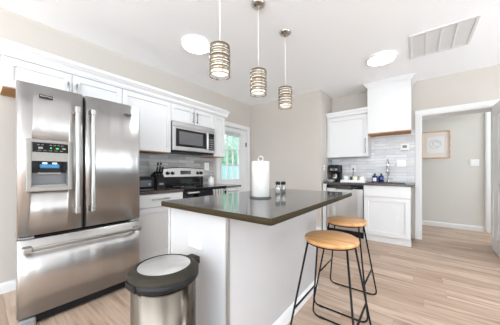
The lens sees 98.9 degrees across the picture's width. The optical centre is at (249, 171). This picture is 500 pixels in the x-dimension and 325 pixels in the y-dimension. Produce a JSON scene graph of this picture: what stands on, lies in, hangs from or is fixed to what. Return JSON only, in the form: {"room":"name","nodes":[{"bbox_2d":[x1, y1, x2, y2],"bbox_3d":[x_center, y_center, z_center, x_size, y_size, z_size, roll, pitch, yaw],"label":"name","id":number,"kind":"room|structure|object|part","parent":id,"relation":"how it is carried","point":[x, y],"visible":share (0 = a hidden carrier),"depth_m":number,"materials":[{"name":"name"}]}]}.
{"room":"kitchen","nodes":[
{"label":"kitchen","id":0,"kind":"room"},
{"bbox_2d":[0,7,250,282],"bbox_3d":[-3.040,-0.190,1.068,0.150,2.600,9.950,0,0,38],"label":"wall","id":1,"kind":"structure","parent":0,"point":[14,27],"depth_m":2.19,"materials":[{"name":"grey paint"}]},
{"bbox_2d":[0,279,15,293],"bbox_3d":[-3.912,1.062,-0.186,0.014,0.095,6.900,0,0,38],"label":"baseboard","id":2,"kind":"structure","parent":1,"relation":"attached to","point":[8,286],"depth_m":1.97,"materials":[{"name":"white paint"}]},
{"bbox_2d":[0,55,121,103],"bbox_3d":[-1.849,-0.823,2.177,0.366,0.266,0.894,0,0,38],"label":"upper cabinet","id":3,"kind":"object","parent":1,"relation":"attached to","point":[12,69],"visible":0.66,"depth_m":1.96,"materials":[{"name":"white paint"}]},
{"bbox_3d":[-1.878,-0.820,1.915,0.021,0.242,0.439,0,0,38],"label":"door","id":4,"kind":"part","parent":3,"relation":"part of","materials":[{"name":"white paint"}]},
{"bbox_3d":[-1.603,-0.820,2.269,0.021,0.242,0.442,0,0,38],"label":"door","id":5,"kind":"part","parent":3,"relation":"part of","materials":[{"name":"white paint"}]},
{"bbox_2d":[0,38,229,117],"bbox_3d":[-1.329,-1.000,2.820,0.398,0.105,2.698,0,0,38],"label":"trim","id":6,"kind":"structure","parent":1,"relation":"attached to","point":[9,48],"depth_m":2.19,"materials":[{"name":"white paint"}]},
{"bbox_2d":[121,88,170,153],"bbox_3d":[-1.385,-0.604,2.773,0.366,0.704,0.614,0,0,38],"label":"upper cabinet","id":7,"kind":"object","parent":1,"relation":"attached to","point":[155,113],"visible":0.63,"depth_m":2.73,"materials":[{"name":"white paint"}]},
{"bbox_2d":[140,153,213,183],"bbox_3d":[-1.215,-0.040,3.281,0.012,0.540,1.785,0,0,38],"label":"backsplash","id":8,"kind":"structure","parent":1,"relation":"attached to","point":[148,162],"depth_m":3.31,"materials":[{"name":"tile"}]},
{"bbox_2d":[204,163,208,169],"bbox_3d":[-0.774,-0.090,3.828,0.012,0.135,0.105,0,0,38],"label":"wall outlet","id":9,"kind":"object","parent":8,"relation":"attached to","point":[206,165],"visible":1,"depth_m":3.82,"materials":[{"name":"white plastic"}]},
{"bbox_2d":[170,102,213,128],"bbox_3d":[-0.954,-0.826,3.326,0.366,0.261,0.786,0,0,38],"label":"upper cabinet","id":10,"kind":"object","parent":1,"relation":"attached to","point":[179,113],"visible":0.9,"depth_m":3.19,"materials":[{"name":"white paint"}]},
{"bbox_3d":[-0.967,-0.823,3.086,0.021,0.237,0.387,0,0,38],"label":"door","id":11,"kind":"part","parent":10,"relation":"part of","materials":[{"name":"white paint"}]},
{"bbox_2d":[169,121,214,155],"bbox_3d":[-0.926,-0.482,3.305,0.413,0.421,0.778,0,0,38],"label":"microwave","id":12,"kind":"object","parent":10,"relation":"attached to","point":[186,139],"visible":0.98,"depth_m":3.17,"materials":[{"name":"grey metal"}]},
{"bbox_3d":[-0.873,-0.461,3.156,0.036,0.329,0.608,0,0,38],"label":"door","id":13,"kind":"part","parent":12,"relation":"part of","materials":[{"name":"silver metal"}]},
{"bbox_3d":[-0.633,-0.461,3.463,0.036,0.329,0.168,0,0,38],"label":"control panel","id":14,"kind":"part","parent":12,"relation":"part of","materials":[{"name":"silver metal"}]},
{"bbox_3d":[-0.724,-0.823,3.397,0.021,0.237,0.386,0,0,38],"label":"door","id":15,"kind":"part","parent":10,"relation":"part of","materials":[{"name":"white paint"}]},
{"bbox_2d":[202,114,224,157],"bbox_3d":[-0.647,-0.601,3.749,0.331,0.711,0.257,0,0,38],"label":"upper cabinet","id":16,"kind":"object","parent":1,"relation":"attached to","point":[219,121],"visible":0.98,"depth_m":3.66,"materials":[{"name":"white paint"}]},
{"bbox_3d":[-0.525,-0.598,3.654,0.021,0.687,0.252,0,0,38],"label":"door","id":17,"kind":"part","parent":16,"relation":"part of","materials":[{"name":"white paint"}]},
{"bbox_2d":[216,121,249,190],"bbox_3d":[-0.380,0.060,4.469,0.170,2.100,1.015,0,0,38],"label":"trim","id":18,"kind":"structure","parent":1,"relation":"attached to","point":[227,124],"depth_m":4.76,"materials":[{"name":"white paint"}]},
{"bbox_2d":[225,129,240,135],"bbox_3d":[-0.375,-0.796,4.398,0.026,0.077,0.550,0,0,38],"label":"window blind","id":19,"kind":"object","parent":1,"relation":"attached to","point":[230,132],"visible":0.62,"depth_m":4.40,"materials":[{"name":"white"}]},
{"bbox_2d":[220,126,246,191],"bbox_3d":[-0.362,0.097,4.467,0.080,2.003,0.865,0,0,38],"label":"door","id":20,"kind":"structure","parent":1,"relation":"in","point":[241,144],"depth_m":4.61,"materials":[{"name":"white paint"}]},
{"bbox_2d":[0,0,499,105],"bbox_3d":[-0.148,-1.540,-0.043,6.080,0.100,12.050,0,0,38],"label":"ceiling","id":21,"kind":"structure","parent":0,"point":[329,45],"depth_m":2.31,"materials":[{"name":"white paint"}]},
{"bbox_2d":[181,35,209,53],"bbox_3d":[-0.625,-1.473,2.502,0.344,0.032,0.344,0,0,38],"label":"recessed light","id":22,"kind":"object","parent":21,"relation":"in","point":[195,44],"visible":0.91,"depth_m":2.46,"materials":[{"name":"white plastic"}]},
{"bbox_2d":[209,0,229,80],"bbox_3d":[-0.215,-1.085,1.530,0.147,0.809,0.147,0,0,38],"label":"pendant light","id":23,"kind":"object","parent":21,"relation":"hanging from","point":[219,58],"visible":1,"depth_m":1.48,"materials":[{"name":"grey metal"}]},
{"bbox_3d":[-0.215,-1.173,1.530,0.006,0.543,0.006,0,0,38],"label":"cord","id":24,"kind":"part","parent":23,"relation":"part of","materials":[{"name":"silver plastic"}]},
{"bbox_3d":[-0.215,-0.785,1.530,0.147,0.209,0.147,0,0,38],"label":"lamp shade","id":25,"kind":"part","parent":23,"relation":"part of","materials":[{"name":"silver metal"}]},
{"bbox_2d":[250,0,266,97],"bbox_3d":[0.073,-1.085,1.901,0.147,0.809,0.147,0,0,38],"label":"pendant light","id":26,"kind":"object","parent":21,"relation":"hanging from","point":[258,81],"visible":1,"depth_m":1.86,"materials":[{"name":"silver metal"}]},
{"bbox_3d":[0.073,-1.173,1.901,0.006,0.543,0.006,0,0,38],"label":"cord","id":27,"kind":"part","parent":26,"relation":"part of","materials":[{"name":"silver plastic"}]},
{"bbox_3d":[0.073,-0.785,1.901,0.147,0.209,0.147,0,0,38],"label":"lamp shade","id":28,"kind":"part","parent":26,"relation":"part of","materials":[{"name":"silver metal"}]},
{"bbox_2d":[278,29,291,109],"bbox_3d":[0.377,-1.085,2.292,0.147,0.809,0.147,0,0,38],"label":"pendant light","id":29,"kind":"object","parent":21,"relation":"hanging from","point":[284,92],"visible":1,"depth_m":2.25,"materials":[{"name":"silver metal"}]},
{"bbox_3d":[0.377,-0.785,2.292,0.147,0.209,0.147,0,0,38],"label":"lamp shade","id":30,"kind":"part","parent":29,"relation":"part of","materials":[{"name":"silver metal"}]},
{"bbox_3d":[0.377,-1.173,2.292,0.006,0.543,0.006,0,0,38],"label":"cord","id":31,"kind":"part","parent":29,"relation":"part of","materials":[{"name":"beige plastic"}]},
{"bbox_2d":[366,51,396,65],"bbox_3d":[1.721,-1.473,2.804,0.344,0.032,0.344,0,0,38],"label":"recessed light","id":32,"kind":"object","parent":21,"relation":"in","point":[384,57],"visible":1,"depth_m":2.76,"materials":[{"name":"white plastic"}]},
{"bbox_2d":[409,13,481,58],"bbox_3d":[2.150,-1.484,2.420,0.550,0.012,0.600,0,0,38],"label":"ceiling vent","id":33,"kind":"object","parent":21,"relation":"in","point":[459,33],"visible":1,"depth_m":2.37,"materials":[{"name":"white metal"}]},
{"bbox_3d":[2.000,-1.486,2.536,0.114,0.008,0.544,0,0,38],"label":"louvre panel","id":34,"kind":"part","parent":33,"relation":"part of","materials":[{"name":"white metal"}]},
{"bbox_3d":[2.101,-1.486,2.458,0.106,0.008,0.544,0,0,38],"label":"louvre panel","id":35,"kind":"part","parent":33,"relation":"part of","materials":[{"name":"white metal"}]},
{"bbox_3d":[2.199,-1.486,2.382,0.106,0.008,0.544,0,0,38],"label":"louvre panel","id":36,"kind":"part","parent":33,"relation":"part of","materials":[{"name":"white metal"}]},
{"bbox_3d":[2.300,-1.486,2.303,0.114,0.008,0.544,0,0,38],"label":"louvre panel","id":37,"kind":"part","parent":33,"relation":"part of","materials":[{"name":"white metal"}]},
{"bbox_2d":[0,225,499,324],"bbox_3d":[-0.148,1.160,-0.043,6.080,0.100,12.050,0,0,38],"label":"floor","id":38,"kind":"structure","parent":0,"point":[449,276],"depth_m":1.98,"materials":[{"name":"brown wood"}]},
{"bbox_2d":[16,80,140,324],"bbox_3d":[-1.614,0.235,2.003,0.853,1.750,0.828,0,0,38],"label":"refrigerator","id":39,"kind":"object","parent":38,"relation":"on","point":[78,227],"visible":1,"depth_m":1.68,"materials":[{"name":"grey metal"}]},
{"bbox_3d":[-1.503,-0.086,1.628,0.072,1.082,0.372,0,0,38],"label":"door","id":40,"kind":"part","parent":39,"relation":"part of","materials":[{"name":"silver metal"}]},
{"bbox_2d":[32,161,66,172],"bbox_3d":[-1.512,-0.033,1.614,0.030,0.086,0.196,0,0,38],"label":"water dispenser","id":41,"kind":"object","parent":39,"relation":"attached to","point":[37,166],"depth_m":1.60,"materials":[{"name":"black plastic"}]},
{"bbox_3d":[-1.478,-0.174,1.589,0.004,0.068,0.196,0,0,38],"label":"display panel","id":42,"kind":"part","parent":39,"relation":"part of","materials":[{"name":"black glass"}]},
{"bbox_3d":[-1.347,-0.090,1.675,0.022,0.830,0.029,0,0,38],"label":"handle","id":43,"kind":"part","parent":39,"relation":"part of","materials":[{"name":"silver metal"}]},
{"bbox_3d":[-1.363,0.753,1.808,0.072,0.543,0.828,0,0,38],"label":"freezer drawer","id":44,"kind":"part","parent":39,"relation":"part of","materials":[{"name":"silver metal"}]},
{"bbox_3d":[-1.290,0.542,1.749,0.022,0.029,0.775,0,0,38],"label":"handle","id":45,"kind":"part","parent":39,"relation":"part of","materials":[{"name":"silver metal"}]},
{"bbox_3d":[-1.285,-0.090,1.755,0.022,0.830,0.029,0,0,38],"label":"handle","id":46,"kind":"part","parent":39,"relation":"part of","materials":[{"name":"silver metal"}]},
{"bbox_3d":[-1.246,-0.086,1.958,0.072,1.082,0.446,0,0,38],"label":"door","id":47,"kind":"part","parent":39,"relation":"part of","materials":[{"name":"silver metal"}]},
{"bbox_2d":[139,192,182,261],"bbox_3d":[-1.280,0.684,2.692,0.630,0.852,0.635,0,0,38],"label":"base cabinet","id":48,"kind":"object","parent":38,"relation":"on","point":[153,218],"visible":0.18,"depth_m":2.47,"materials":[{"name":"white paint"}]},
{"bbox_3d":[-1.068,0.708,2.526,0.021,0.579,0.623,0,0,38],"label":"door","id":49,"kind":"part","parent":48,"relation":"part of","materials":[{"name":"white paint"}]},
{"bbox_3d":[-1.069,0.337,2.527,0.019,0.146,0.629,0,0,38],"label":"drawer","id":50,"kind":"part","parent":48,"relation":"part of","materials":[{"name":"white paint"}]},
{"bbox_2d":[140,188,183,194],"bbox_3d":[-1.288,0.243,2.686,0.602,0.030,0.656,0,0,38],"label":"countertop","id":51,"kind":"structure","parent":48,"relation":"on","point":[160,190],"depth_m":2.57,"materials":[{"name":"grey stone"}]},
{"bbox_2d":[140,176,153,189],"bbox_3d":[-1.363,0.145,2.683,0.212,0.165,0.300,0,0,38],"label":"toaster","id":52,"kind":"object","parent":51,"relation":"on","point":[146,182],"visible":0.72,"depth_m":2.65,"materials":[{"name":"black plastic"}]},
{"bbox_3d":[-1.295,0.150,2.617,0.005,0.080,0.180,0,0,38],"label":"plate","id":53,"kind":"part","parent":52,"relation":"part of","materials":[{"name":"grey metal"}]},
{"bbox_2d":[150,172,164,188],"bbox_3d":[-1.268,0.115,2.945,0.182,0.226,0.120,0,0,38],"label":"knife block","id":54,"kind":"object","parent":51,"relation":"on","point":[159,180],"visible":0.86,"depth_m":2.88,"materials":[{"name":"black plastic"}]},
{"bbox_2d":[125,254,199,324],"bbox_3d":[-0.402,0.769,1.010,0.312,0.681,0.312,0,0,-6],"label":"trash can","id":55,"kind":"object","parent":38,"relation":"on","point":[162,288],"visible":1,"depth_m":0.90,"materials":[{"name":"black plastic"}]},
{"bbox_3d":[-0.402,0.433,1.010,0.233,0.009,0.233,0,0,38],"label":"lid plate","id":56,"kind":"part","parent":55,"relation":"part of","materials":[{"name":"silver metal"}]},
{"bbox_2d":[160,167,227,198],"bbox_3d":[-0.816,0.502,3.222,0.673,1.136,0.762,0,0,38],"label":"range","id":57,"kind":"object","parent":38,"relation":"on","point":[189,179],"visible":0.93,"depth_m":3.27,"materials":[{"name":"black metal"}]},
{"bbox_2d":[165,184,226,189],"bbox_3d":[-0.824,0.230,3.228,0.575,0.020,0.762,0,0,38],"label":"cooktop","id":58,"kind":"object","parent":57,"relation":"in","point":[178,186],"depth_m":3.14,"materials":[{"name":"black glass"}]},
{"bbox_3d":[-0.614,0.574,3.065,0.045,0.632,0.752,0,0,38],"label":"oven door","id":59,"kind":"part","parent":57,"relation":"part of","materials":[{"name":"black glass"}]},
{"bbox_2d":[198,190,212,196],"bbox_3d":[-0.611,0.437,2.957,0.045,0.360,0.235,0,0,38],"label":"dish towel","id":60,"kind":"object","parent":57,"relation":"hanging from","point":[202,192],"visible":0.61,"depth_m":2.93,"materials":[{"name":"black fabric"}]},
{"bbox_3d":[-0.575,0.277,3.034,0.060,0.026,0.727,0,0,38],"label":"handle","id":61,"kind":"part","parent":57,"relation":"part of","materials":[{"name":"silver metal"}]},
{"bbox_2d":[213,189,223,194],"bbox_3d":[-0.465,0.417,3.144,0.045,0.320,0.210,0,0,38],"label":"dish towel","id":62,"kind":"object","parent":57,"relation":"hanging from","point":[216,191],"visible":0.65,"depth_m":3.12,"materials":[{"name":"white fabric"}]},
{"bbox_2d":[226,187,237,193],"bbox_3d":[-0.514,0.684,3.677,0.630,0.852,0.308,0,0,38],"label":"base cabinet","id":63,"kind":"object","parent":38,"relation":"on","point":[231,189],"visible":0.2,"depth_m":3.51,"materials":[{"name":"white paint"}]},
{"bbox_2d":[214,184,240,187],"bbox_3d":[-0.499,0.243,3.700,0.602,0.030,0.374,0,0,38],"label":"countertop","id":64,"kind":"structure","parent":63,"relation":"on","point":[227,185],"depth_m":3.58,"materials":[{"name":"stone"}]},
{"bbox_2d":[208,176,213,184],"bbox_3d":[-0.674,0.154,3.693,0.106,0.147,0.106,0,0,38],"label":"canister","id":65,"kind":"object","parent":64,"relation":"on","point":[210,179],"visible":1,"depth_m":3.65,"materials":[{"name":"white ceramic"}]},
{"bbox_2d":[161,188,351,324],"bbox_3d":[0.173,0.650,1.651,0.838,0.920,1.362,0,0,38],"label":"kitchen island","id":66,"kind":"object","parent":38,"relation":"on","point":[251,255],"visible":0.88,"depth_m":1.27,"materials":[{"name":"grey paint"}]},
{"bbox_2d":[188,233,201,249],"bbox_3d":[-0.322,0.403,1.241,0.118,0.078,0.012,0,0,38],"label":"wall outlet","id":67,"kind":"object","parent":66,"relation":"attached to","point":[194,240],"visible":1,"depth_m":1.23,"materials":[{"name":"white plastic"}]},
{"bbox_3d":[-0.325,0.665,1.259,0.517,0.890,0.012,0,0,38],"label":"panel","id":68,"kind":"part","parent":66,"relation":"part of","materials":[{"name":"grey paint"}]},
{"bbox_2d":[161,188,351,225],"bbox_3d":[0.173,0.205,1.651,0.838,0.030,1.362,0,0,38],"label":"island countertop","id":69,"kind":"structure","parent":66,"relation":"on","point":[282,207],"depth_m":1.27,"materials":[{"name":"stone"}]},
{"bbox_2d":[250,156,271,198],"bbox_3d":[0.077,0.039,1.556,0.160,0.303,0.160,0,0,38],"label":"paper towel holder","id":70,"kind":"object","parent":69,"relation":"on","point":[252,197],"visible":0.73,"depth_m":1.50,"materials":[{"name":"grey metal"}]},
{"bbox_2d":[252,161,268,196],"bbox_3d":[0.077,0.053,1.556,0.128,0.254,0.128,0,0,38],"label":"paper towel roll","id":71,"kind":"object","parent":70,"relation":"on","point":[260,169],"visible":1,"depth_m":1.50,"materials":[{"name":"white paper"}]},
{"bbox_2d":[275,181,279,192],"bbox_3d":[0.239,0.138,1.841,0.042,0.105,0.042,0,0,38],"label":"spice shaker","id":72,"kind":"object","parent":69,"relation":"on","point":[276,182],"visible":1,"depth_m":1.83,"materials":[{"name":"clear glass"}]},
{"bbox_2d":[281,181,285,192],"bbox_3d":[0.288,0.138,1.848,0.042,0.105,0.042,0,0,38],"label":"spice shaker","id":73,"kind":"object","parent":69,"relation":"on","point":[282,182],"visible":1,"depth_m":1.83,"materials":[{"name":"clear glass"}]},
{"bbox_3d":[0.258,0.665,1.571,0.012,0.890,1.204,0,0,38],"label":"panel","id":74,"kind":"part","parent":66,"relation":"part of","materials":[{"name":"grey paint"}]},
{"bbox_3d":[0.270,1.062,1.564,0.014,0.095,1.200,0,0,38],"label":"baseboard","id":75,"kind":"part","parent":66,"relation":"part of","materials":[{"name":"white paint"}]},
{"bbox_2d":[323,184,326,229],"bbox_3d":[1.529,0.666,4.102,0.064,0.888,0.582,0,0,38],"label":"filler panel","id":76,"kind":"object","parent":38,"relation":"on","point":[324,185],"visible":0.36,"depth_m":3.87,"materials":[{"name":"white paint"}]},
{"bbox_2d":[290,230,371,324],"bbox_3d":[0.513,0.760,1.356,0.410,0.699,0.460,0,0,38],"label":"bar stool","id":77,"kind":"object","parent":38,"relation":"on","point":[323,239],"visible":1,"depth_m":1.32,"materials":[{"name":"brown wood"}]},
{"bbox_3d":[0.418,0.776,1.234,0.410,0.666,0.146,0,0,38],"label":"leg frame","id":78,"kind":"part","parent":77,"relation":"part of","materials":[{"name":"black paint"}]},
{"bbox_3d":[0.513,0.425,1.356,0.324,0.029,0.324,0,0,38],"label":"seat","id":79,"kind":"part","parent":77,"relation":"part of","materials":[{"name":"brown wood"}]},
{"bbox_3d":[0.608,0.776,1.478,0.409,0.666,0.146,0,0,38],"label":"leg frame","id":80,"kind":"part","parent":77,"relation":"part of","materials":[{"name":"black paint"}]},
{"bbox_2d":[326,184,363,238],"bbox_3d":[1.785,0.667,3.889,0.594,0.885,0.589,0,0,38],"label":"dishwasher","id":81,"kind":"object","parent":38,"relation":"on","point":[353,206],"visible":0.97,"depth_m":3.63,"materials":[{"name":"grey metal"}]},
{"bbox_3d":[1.650,1.060,3.715,0.580,0.100,0.020,0,0,38],"label":"toe panel","id":82,"kind":"part","parent":81,"relation":"part of","materials":[{"name":"black plastic"}]},
{"bbox_2d":[315,216,376,322],"bbox_3d":[0.828,0.760,1.845,0.410,0.699,0.460,0,0,38],"label":"bar stool","id":83,"kind":"object","parent":38,"relation":"on","point":[340,221],"visible":0.93,"depth_m":1.80,"materials":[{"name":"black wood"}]},
{"bbox_3d":[0.828,0.425,1.845,0.324,0.029,0.324,0,0,38],"label":"seat","id":84,"kind":"part","parent":83,"relation":"part of","materials":[{"name":"brown wood"}]},
{"bbox_3d":[0.923,0.776,1.968,0.409,0.666,0.146,0,0,38],"label":"leg frame","id":85,"kind":"part","parent":83,"relation":"part of","materials":[{"name":"black paint"}]},
{"bbox_2d":[364,185,411,246],"bbox_3d":[2.271,0.666,3.524,0.621,0.888,0.583,0,0,38],"label":"base cabinet","id":86,"kind":"object","parent":38,"relation":"on","point":[387,209],"visible":0.98,"depth_m":3.29,"materials":[{"name":"white paint"}]},
{"bbox_2d":[324,181,414,186],"bbox_3d":[2.017,0.205,3.708,1.337,0.030,0.605,0,0,38],"label":"countertop","id":87,"kind":"structure","parent":86,"relation":"on","point":[326,182],"depth_m":3.42,"materials":[{"name":"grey stone"}]},
{"bbox_2d":[329,165,341,181],"bbox_3d":[1.639,0.033,4.118,0.183,0.315,0.287,0,0,38],"label":"coffee maker","id":88,"kind":"object","parent":87,"relation":"on","point":[336,170],"visible":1,"depth_m":4.06,"materials":[{"name":"black plastic"}]},
{"bbox_2d":[340,179,367,182],"bbox_3d":[1.861,0.169,3.823,0.400,0.042,0.296,0,0,38],"label":"serving tray","id":89,"kind":"object","parent":87,"relation":"on","point":[343,180],"visible":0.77,"depth_m":3.68,"materials":[{"name":"white ceramic"}]},
{"bbox_2d":[372,173,377,181],"bbox_3d":[2.221,0.113,3.809,0.086,0.155,0.087,0,0,38],"label":"soap bottle","id":90,"kind":"object","parent":87,"relation":"on","point":[374,178],"visible":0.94,"depth_m":3.78,"materials":[{"name":"blue glass"}]},
{"bbox_2d":[378,173,383,181],"bbox_3d":[2.305,0.113,3.762,0.086,0.155,0.086,0,0,38],"label":"soap bottle","id":91,"kind":"object","parent":87,"relation":"on","point":[380,178],"visible":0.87,"depth_m":3.73,"materials":[{"name":"blue glass"}]},
{"bbox_2d":[366,182,405,183],"bbox_3d":[2.232,0.292,3.518,0.548,0.216,0.393,0,0,38],"label":"sink","id":92,"kind":"object","parent":87,"relation":"in","point":[366,182],"visible":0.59,"depth_m":3.58,"materials":[{"name":"silver metal"}]},
{"bbox_2d":[386,159,394,181],"bbox_3d":[2.348,-0.014,3.643,0.201,0.407,0.128,0,0,-24],"label":"faucet","id":93,"kind":"object","parent":87,"relation":"on","point":[387,163],"visible":0.94,"depth_m":3.65,"materials":[{"name":"silver metal"}]},
{"bbox_3d":[2.099,0.312,3.302,0.616,0.172,0.019,0,0,38],"label":"false drawer","id":94,"kind":"part","parent":86,"relation":"part of","materials":[{"name":"white paint"}]},
{"bbox_3d":[2.099,0.705,3.302,0.610,0.595,0.021,0,0,38],"label":"door","id":95,"kind":"part","parent":86,"relation":"part of","materials":[{"name":"white paint"}]},
{"bbox_2d":[251,89,331,229],"bbox_3d":[0.936,-0.190,4.740,1.614,2.600,0.930,0,0,38],"label":"wall","id":96,"kind":"structure","parent":0,"point":[293,141],"depth_m":4.21,"materials":[{"name":"grey paint"}]},
{"bbox_2d":[327,158,331,179],"bbox_3d":[1.573,-0.035,4.236,0.010,0.450,0.318,0,0,38],"label":"backsplash","id":97,"kind":"structure","parent":96,"relation":"attached to","point":[329,160],"depth_m":4.17,"materials":[{"name":"tile"}]},
{"bbox_2d":[327,113,370,158],"bbox_3d":[1.835,-0.643,4.008,0.704,0.763,0.354,0,0,38],"label":"upper cabinet","id":98,"kind":"object","parent":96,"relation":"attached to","point":[347,136],"visible":0.98,"depth_m":3.89,"materials":[{"name":"white paint"}]},
{"bbox_2d":[326,107,367,118],"bbox_3d":[1.735,-1.057,3.874,0.698,0.084,0.054,0,0,38],"label":"trim","id":99,"kind":"structure","parent":98,"relation":"attached to","point":[364,109],"depth_m":3.85,"materials":[{"name":"white paint"}]},
{"bbox_2d":[332,64,499,237],"bbox_3d":[3.410,-0.190,3.213,4.166,2.600,0.300,0,0,38],"label":"wall","id":100,"kind":"structure","parent":0,"point":[481,84],"depth_m":3.31,"materials":[{"name":"grey paint"}]},
{"bbox_2d":[332,130,414,182],"bbox_3d":[2.201,-0.250,3.957,1.344,0.880,0.012,0,0,38],"label":"backsplash","id":101,"kind":"structure","parent":100,"relation":"attached to","point":[383,148],"depth_m":3.78,"materials":[{"name":"tile"}]},
{"bbox_2d":[397,160,405,166],"bbox_3d":[2.579,-0.140,3.645,0.125,0.118,0.014,0,0,38],"label":"light switch","id":102,"kind":"object","parent":101,"relation":"attached to","point":[400,163],"visible":1,"depth_m":3.64,"materials":[{"name":"white plastic"}]},
{"bbox_2d":[401,144,408,150],"bbox_3d":[2.614,-0.408,3.611,0.120,0.120,0.026,0,0,38],"label":"thermostat","id":103,"kind":"object","parent":101,"relation":"attached to","point":[404,147],"visible":1,"depth_m":3.60,"materials":[{"name":"white plastic"}]},
{"bbox_2d":[363,72,415,136],"bbox_3d":[2.337,-1.060,3.595,0.708,0.857,0.414,0,0,38],"label":"upper cabinet","id":104,"kind":"object","parent":100,"relation":"attached to","point":[388,100],"visible":1,"depth_m":3.46,"materials":[{"name":"white paint"}]},
{"bbox_3d":[2.337,-1.454,3.595,0.708,0.070,0.414,0,0,38],"label":"crown","id":105,"kind":"part","parent":104,"relation":"part of","materials":[{"name":"white paint"}]},
{"bbox_2d":[415,99,499,239],"bbox_3d":[3.219,0.055,3.357,0.995,2.110,0.337,0,0,38],"label":"trim","id":106,"kind":"structure","parent":100,"relation":"attached to","point":[478,107],"depth_m":3.49,"materials":[{"name":"white paint"}]},
{"bbox_2d":[491,100,499,256],"bbox_3d":[3.167,0.092,2.733,0.124,2.020,0.804,0,0,38],"label":"door","id":107,"kind":"structure","parent":100,"relation":"in","point":[495,110],"depth_m":2.87,"materials":[{"name":"white paint"}]},
{"bbox_2d":[422,112,484,226],"bbox_3d":[4.210,-0.190,4.105,4.000,2.600,0.150,0,0,38],"label":"wall","id":108,"kind":"structure","parent":0,"point":[453,190],"depth_m":4.14,"materials":[{"name":"white paint"}]},
{"bbox_2d":[422,130,450,158],"bbox_3d":[3.762,-0.538,4.341,0.448,0.553,0.028,0,0,38],"label":"framed picture","id":109,"kind":"object","parent":108,"relation":"attached to","point":[435,144],"visible":0.92,"depth_m":4.33,"materials":[{"name":"brown wood"}]},
{"bbox_2d":[427,136,443,152],"bbox_3d":[3.763,-0.538,4.342,0.268,0.333,0.003,0,0,38],"label":"print","id":110,"kind":"object","parent":109,"relation":"attached to","point":[435,144],"depth_m":4.34,"materials":[{"name":"white paper"}]},
{"bbox_2d":[422,220,484,231],"bbox_3d":[4.218,1.062,3.994,3.850,0.095,0.014,0,0,38],"label":"baseboard","id":111,"kind":"structure","parent":108,"relation":"attached to","point":[424,222],"depth_m":4.17,"materials":[{"name":"white paint"}]},
{"bbox_2d":[470,159,478,165],"bbox_3d":[4.204,-0.165,4.005,0.118,0.125,0.014,0,0,38],"label":"light switch","id":112,"kind":"object","parent":108,"relation":"attached to","point":[473,162],"visible":1,"depth_m":4.00,"materials":[{"name":"white plastic"}]},
{"bbox_2d":[485,112,490,232],"bbox_3d":[4.341,-0.080,3.887,0.105,2.380,0.032,0,0,38],"label":"trim","id":113,"kind":"structure","parent":108,"relation":"attached to","point":[487,114],"depth_m":3.88,"materials":[{"name":"white paint"}]},
{"label":"outside","id":114,"kind":"structure","parent":0,"visible":0},
{"bbox_3d":[-2.459,1.250,10.785,10.870,0.120,18.000,0,0,38],"label":"ground","id":115,"kind":"structure","parent":114,"visible":0},
{"bbox_2d":[222,150,229,165],"bbox_3d":[-2.259,-0.471,10.130,2.621,3.334,2.655,0,0,38],"label":"tree","id":116,"kind":"object","parent":115,"relation":"on","point":[224,158],"visible":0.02,"depth_m":10.08,"materials":[{"name":"green plant"}]},
{"bbox_2d":[222,165,236,178],"bbox_3d":[-0.725,0.450,9.259,0.120,1.480,9.722,0,0,38],"label":"fence","id":117,"kind":"object","parent":115,"relation":"on","point":[223,167],"visible":0.03,"depth_m":8.99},
{"bbox_2d":[225,135,236,165],"bbox_3d":[-0.521,-0.637,12.538,2.761,3.664,2.856,0,0,38],"label":"tree","id":118,"kind":"object","parent":115,"relation":"on","point":[229,137],"visible":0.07,"depth_m":11.75,"materials":[{"name":"green plant"}]}
]}

